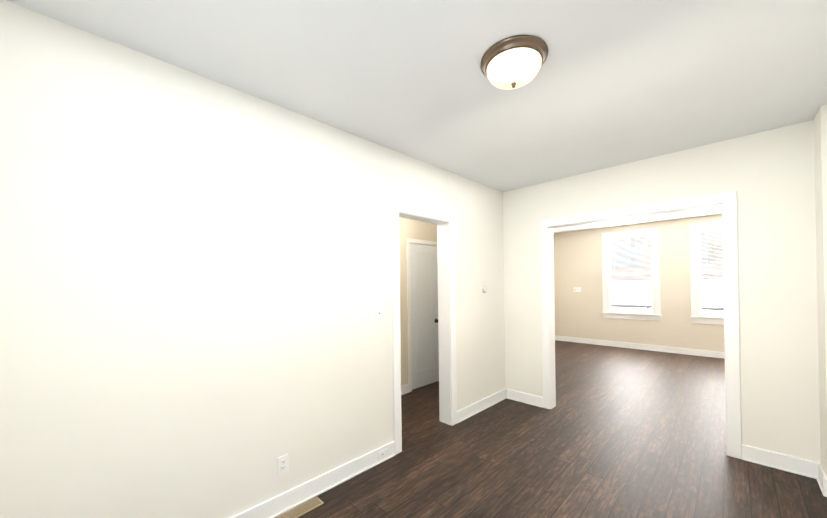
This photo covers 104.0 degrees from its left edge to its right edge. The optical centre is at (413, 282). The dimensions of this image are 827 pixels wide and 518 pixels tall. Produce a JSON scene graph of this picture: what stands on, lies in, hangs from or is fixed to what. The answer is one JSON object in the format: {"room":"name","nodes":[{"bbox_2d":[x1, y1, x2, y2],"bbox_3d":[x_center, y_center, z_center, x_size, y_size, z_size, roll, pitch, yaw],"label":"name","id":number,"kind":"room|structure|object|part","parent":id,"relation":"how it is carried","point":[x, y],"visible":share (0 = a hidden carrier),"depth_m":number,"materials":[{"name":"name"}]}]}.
{"room":"empty dining room","nodes":[
{"label":"empty dining room","id":0,"kind":"room"},
{"bbox_2d":[0,0,504,517],"bbox_3d":[-0.481,0.160,2.593,0.140,2.640,4.542,-1,-1,45],"label":"wall","id":1,"kind":"structure","parent":0,"point":[194,280],"depth_m":1.75,"materials":[{"name":"white paint"}]},
{"bbox_2d":[278,454,288,475],"bbox_3d":[-0.846,1.181,2.100,0.008,0.115,0.070,-1,-1,45],"label":"outlet","id":2,"kind":"object","parent":1,"relation":"attached to","point":[283,465],"visible":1,"depth_m":2.10,"materials":[{"name":"white plastic"}]},
{"bbox_2d":[230,441,395,517],"bbox_3d":[-1.022,1.422,1.902,0.029,0.120,2.450,-1,-1,45],"label":"baseboard","id":3,"kind":"structure","parent":1,"relation":"attached to","point":[282,503],"depth_m":2.25,"materials":[{"name":"white wood"}]},
{"bbox_2d":[378,448,386,459],"bbox_3d":[-0.256,1.414,2.671,0.006,0.060,0.094,-1,-1,45],"label":"outlet","id":4,"kind":"object","parent":3,"relation":"attached to","point":[382,453],"visible":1,"depth_m":2.67,"materials":[{"name":"white plastic"}]},
{"bbox_2d":[376,305,381,319],"bbox_3d":[-0.282,0.246,2.681,0.018,0.115,0.070,-1,-1,45],"label":"light switch","id":5,"kind":"object","parent":1,"relation":"attached to","point":[378,312],"visible":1,"depth_m":2.68,"materials":[{"name":"white plastic"}]},
{"bbox_2d":[391,201,456,453],"bbox_3d":[0.131,0.384,3.095,0.018,2.185,0.875,-1,-1,45],"label":"trim","id":6,"kind":"structure","parent":1,"relation":"attached to","point":[397,208],"depth_m":2.83,"materials":[{"name":"white wood"}]},
{"bbox_2d":[399,212,450,424],"bbox_3d":[0.076,0.417,3.151,0.140,2.120,0.745,-1,-1,45],"label":"door frame","id":7,"kind":"structure","parent":1,"relation":"attached to","point":[444,323],"depth_m":3.39,"materials":[{"name":"white wood"}]},
{"bbox_2d":[437,225,439,420],"bbox_3d":[0.019,0.386,3.206,0.018,2.185,0.875,-1,-1,45],"label":"trim","id":8,"kind":"structure","parent":1,"relation":"attached to","point":[438,324],"depth_m":3.46,"materials":[{"name":"white wood"}]},
{"bbox_2d":[457,388,505,422],"bbox_3d":[0.824,1.412,3.767,0.029,0.120,1.047,-1,-1,45],"label":"baseboard","id":9,"kind":"structure","parent":1,"relation":"attached to","point":[464,413],"depth_m":3.71,"materials":[{"name":"white wood"}]},
{"bbox_2d":[482,285,487,292],"bbox_3d":[0.844,0.072,3.813,0.029,0.092,0.092,-1,-1,45],"label":"thermostat","id":10,"kind":"object","parent":1,"relation":"attached to","point":[484,288],"visible":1,"depth_m":3.79,"materials":[{"name":"white plastic"}]},
{"bbox_2d":[6,0,826,191],"bbox_3d":[0.093,-1.221,2.019,4.020,0.100,4.542,-1,-1,45],"label":"ceiling","id":11,"kind":"structure","parent":0,"point":[611,83],"depth_m":1.76,"materials":[{"name":"white paint"}]},
{"bbox_2d":[480,35,547,89],"bbox_3d":[0.526,-1.114,1.702,0.340,0.128,0.340,-1,-1,45],"label":"ceiling light","id":12,"kind":"object","parent":11,"relation":"attached to","point":[539,45],"depth_m":1.61,"materials":[{"name":"white glass"}]},
{"bbox_3d":[0.526,-1.094,1.701,0.278,0.088,0.278,-1,-1,45],"label":"ceiling light shade","id":13,"kind":"part","parent":12,"relation":"part of","materials":[{"name":"white glass"}]},
{"bbox_2d":[399,217,436,385],"bbox_3d":[-0.700,0.171,3.893,0.140,2.640,3.282,-1,-1,45],"label":"wall","id":14,"kind":"structure","parent":0,"point":[415,229],"depth_m":4.37,"materials":[{"name":"beige paint"}]},
{"bbox_2d":[401,384,408,394],"bbox_3d":[-0.872,1.431,3.577,0.025,0.120,2.300,-1,-1,45],"label":"baseboard","id":15,"kind":"structure","parent":14,"relation":"attached to","point":[405,389],"depth_m":4.31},
{"bbox_2d":[407,238,436,391],"bbox_3d":[0.178,0.436,4.664,0.016,2.100,0.730,-1,-1,45],"label":"trim","id":16,"kind":"structure","parent":14,"relation":"attached to","point":[409,240],"depth_m":4.42,"materials":[{"name":"white wood"}]},
{"bbox_2d":[410,243,438,389],"bbox_3d":[0.179,0.462,4.658,0.101,2.024,0.609,-1,-1,45],"label":"closet door","id":17,"kind":"structure","parent":14,"relation":"in","point":[424,314],"depth_m":4.66,"materials":[{"name":"white wood"}]},
{"bbox_2d":[275,340,826,517],"bbox_3d":[1.962,1.508,3.586,5.100,0.100,9.700,-1,-1,45],"label":"floor","id":18,"kind":"structure","parent":0,"point":[617,432],"depth_m":2.67,"materials":[{"name":"brown wood"}]},
{"bbox_2d":[276,497,323,517],"bbox_3d":[-0.734,1.476,2.100,0.095,0.007,0.285,-1,-1,45],"label":"floor vent","id":19,"kind":"object","parent":18,"relation":"in","point":[304,508],"visible":1,"depth_m":2.11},
{"bbox_2d":[553,207,721,233],"bbox_3d":[3.526,-1.340,5.219,4.780,0.100,4.838,-1,-1,45],"label":"ceiling","id":20,"kind":"structure","parent":0,"point":[689,214],"depth_m":6.67,"materials":[{"name":"white paint"}]},
{"bbox_2d":[553,214,723,351],"bbox_3d":[5.195,0.072,6.879,4.500,2.740,0.140,-1,-1,45],"label":"wall","id":21,"kind":"structure","parent":0,"point":[577,258],"depth_m":7.17,"materials":[{"name":"beige paint"}]},
{"bbox_2d":[574,287,580,291],"bbox_3d":[4.018,0.163,7.934,0.170,0.115,0.018,-1,-1,45],"label":"light switch","id":22,"kind":"object","parent":21,"relation":"attached to","point":[577,289],"visible":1,"depth_m":7.93,"materials":[{"name":"white plastic"}]},
{"bbox_2d":[602,227,661,320],"bbox_3d":[4.841,-0.177,7.215,1.121,1.970,0.220,-1,-1,45],"label":"window","id":23,"kind":"structure","parent":21,"relation":"in","point":[656,315],"depth_m":7.11,"materials":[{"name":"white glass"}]},
{"bbox_2d":[608,234,653,311],"bbox_3d":[4.814,-0.209,7.188,0.829,1.656,0.034,-1,-1,45],"label":"window blind","id":24,"kind":"object","parent":23,"relation":"attached to","point":[614,264],"visible":0.92,"depth_m":7.17,"materials":[{"name":"white plastic"}]},
{"bbox_2d":[555,335,724,358],"bbox_3d":[3.558,1.390,5.200,4.500,0.120,4.558,-1,-1,45],"label":"baseboard","id":25,"kind":"structure","parent":21,"relation":"attached to","point":[705,353],"depth_m":6.95,"materials":[{"name":"white wood"}]},
{"bbox_2d":[690,221,723,324],"bbox_3d":[5.954,-0.198,6.113,1.121,1.970,0.220,-1,-1,45],"label":"window","id":26,"kind":"structure","parent":21,"relation":"in","point":[696,316],"depth_m":6.38,"materials":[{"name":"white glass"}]},
{"bbox_2d":[698,227,723,313],"bbox_3d":[5.927,-0.230,6.087,0.829,1.656,0.034,-1,-1,45],"label":"window blind","id":27,"kind":"object","parent":26,"relation":"attached to","point":[706,233],"visible":0.29,"depth_m":6.26,"materials":[{"name":"white plastic"}]},
{"bbox_2d":[503,105,826,474],"bbox_3d":[2.260,0.080,2.989,3.480,2.740,0.404,-1,-1,45],"label":"wall","id":28,"kind":"structure","parent":0,"point":[776,179],"depth_m":2.58,"materials":[{"name":"white paint"}]},
{"bbox_2d":[506,389,542,407],"bbox_3d":[1.357,1.407,3.959,0.458,0.120,0.025,-1,-1,45],"label":"baseboard","id":29,"kind":"structure","parent":28,"relation":"attached to","point":[518,396],"depth_m":3.95,"materials":[{"name":"white wood"}]},
{"bbox_2d":[540,191,741,458],"bbox_3d":[2.147,0.388,3.287,1.498,2.130,0.140,-1,-1,45],"label":"door frame","id":30,"kind":"structure","parent":28,"relation":"attached to","point":[551,319],"depth_m":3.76,"materials":[{"name":"white wood"}]},
{"bbox_2d":[741,444,825,483],"bbox_3d":[2.827,1.380,2.500,0.408,0.120,0.029,-1,-1,45],"label":"baseboard","id":31,"kind":"structure","parent":28,"relation":"attached to","point":[796,465],"depth_m":2.48,"materials":[{"name":"white wood"}]},
{"label":"outside","id":32,"kind":"structure","parent":0,"visible":0},
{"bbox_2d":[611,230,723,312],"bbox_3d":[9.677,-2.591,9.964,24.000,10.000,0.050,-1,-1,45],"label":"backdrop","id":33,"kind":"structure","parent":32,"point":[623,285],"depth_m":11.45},
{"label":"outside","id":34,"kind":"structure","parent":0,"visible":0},
{"bbox_3d":[7.861,1.793,8.047,24.000,0.150,5.260,-1,-1,45],"label":"snow","id":35,"kind":"object","parent":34,"visible":0},
{"bbox_2d":[614,305,723,312],"bbox_3d":[6.460,1.120,8.066,6.080,1.230,0.080,-1,-1,45],"label":"railing","id":36,"kind":"object","parent":35,"relation":"on","point":[637,306],"depth_m":8.50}
]}

